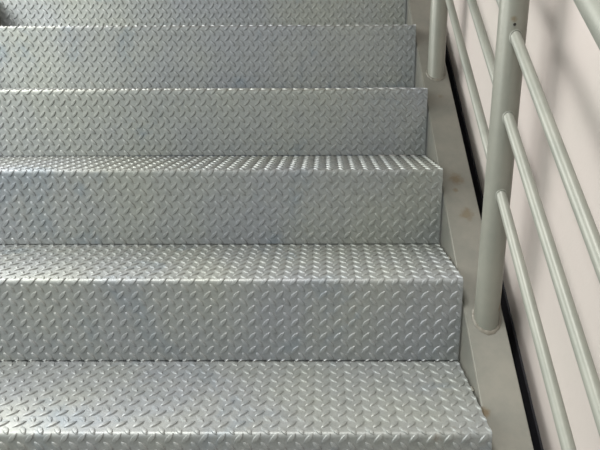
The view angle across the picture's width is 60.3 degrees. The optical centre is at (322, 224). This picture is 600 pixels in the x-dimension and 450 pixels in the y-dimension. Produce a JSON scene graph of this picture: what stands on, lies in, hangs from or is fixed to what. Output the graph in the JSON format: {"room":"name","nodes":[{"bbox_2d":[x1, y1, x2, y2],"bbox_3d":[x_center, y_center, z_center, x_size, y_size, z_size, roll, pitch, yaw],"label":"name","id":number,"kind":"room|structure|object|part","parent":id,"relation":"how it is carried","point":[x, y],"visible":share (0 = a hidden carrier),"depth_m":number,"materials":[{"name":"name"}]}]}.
{"room":"metal stairwell","nodes":[
{"label":"metal stairwell","id":0,"kind":"room"},
{"bbox_2d":[446,0,599,449],"bbox_3d":[0.446,-1.010,0.946,0.150,3.510,5.400,0,15,0],"label":"wall","id":1,"kind":"structure","parent":0,"point":[564,54],"depth_m":0.82,"materials":[{"name":"paint"}]},
{"bbox_2d":[445,43,543,449],"bbox_3d":[0.373,-0.630,1.618,0.004,2.421,3.107,0,15,0],"label":"trim","id":2,"kind":"structure","parent":1,"relation":"attached to","point":[518,363],"depth_m":1.03,"materials":[{"name":"rubber"}]},
{"bbox_3d":[-1.333,0.743,1.438,3.717,0.120,5.400,0,15,0],"label":"floor","id":3,"kind":"structure","parent":0,"visible":0},
{"bbox_2d":[405,0,533,449],"bbox_3d":[0.304,-0.149,1.205,0.072,1.713,2.199,0,15,0],"label":"stair stringer","id":4,"kind":"object","parent":3,"relation":"on","point":[486,361],"visible":0.69,"depth_m":1.06,"materials":[{"name":"beige paint"}]},
{"bbox_2d":[0,360,491,449],"bbox_3d":[-0.385,0.374,0.927,1.304,0.171,0.232,0,15,0],"label":"stair step","id":5,"kind":"structure","parent":4,"relation":"attached to","point":[48,404],"depth_m":0.87,"materials":[{"name":"silver metal"}]},
{"bbox_2d":[0,243,462,360],"bbox_3d":[-0.384,0.153,1.092,1.304,0.169,0.232,0,15,0],"label":"stair step","id":6,"kind":"structure","parent":5,"relation":"on","point":[396,301],"depth_m":0.99,"materials":[{"name":"silver metal"}]},
{"bbox_2d":[0,155,442,243],"bbox_3d":[-0.384,-0.069,1.258,1.304,0.171,0.232,0,15,0],"label":"stair step","id":7,"kind":"structure","parent":6,"relation":"on","point":[144,199],"depth_m":1.15,"materials":[{"name":"silver metal"}]},
{"bbox_2d":[0,87,427,155],"bbox_3d":[-0.383,-0.289,1.423,1.304,0.167,0.232,0,15,0],"label":"stair step","id":8,"kind":"structure","parent":7,"relation":"on","point":[375,120],"depth_m":1.31,"materials":[{"name":"silver metal"}]},
{"bbox_2d":[0,24,415,87],"bbox_3d":[-0.383,-0.511,1.588,1.304,0.172,0.233,0,15,0],"label":"stair step","id":9,"kind":"structure","parent":8,"relation":"on","point":[276,56],"depth_m":1.48,"materials":[{"name":"silver metal"}]},
{"bbox_2d":[0,0,405,26],"bbox_3d":[-0.382,-0.734,1.753,1.304,0.171,0.232,0,15,0],"label":"stair step","id":10,"kind":"structure","parent":9,"relation":"on","point":[13,13],"depth_m":1.65,"materials":[{"name":"silver metal"}]},
{"bbox_2d":[426,0,599,449],"bbox_3d":[0.305,-0.471,1.082,0.054,2.118,1.789,0,15,0],"label":"stair railing","id":11,"kind":"object","parent":4,"relation":"on","point":[502,143],"visible":1,"depth_m":0.81,"materials":[{"name":"grey metal"}]},
{"bbox_3d":[0.306,-0.754,1.302,0.045,0.752,0.045,0,15,0],"label":"post","id":12,"kind":"part","parent":11,"relation":"part of","materials":[{"name":"grey metal"}]},
{"bbox_3d":[0.305,-0.170,0.867,0.045,0.752,0.045,0,15,0],"label":"post","id":13,"kind":"part","parent":11,"relation":"part of","materials":[{"name":"grey metal"}]},
{"bbox_3d":[0.304,-0.814,0.988,0.043,1.407,1.789,0,15,0],"label":"handrail","id":14,"kind":"part","parent":11,"relation":"part of","materials":[{"name":"grey metal"}]}
]}

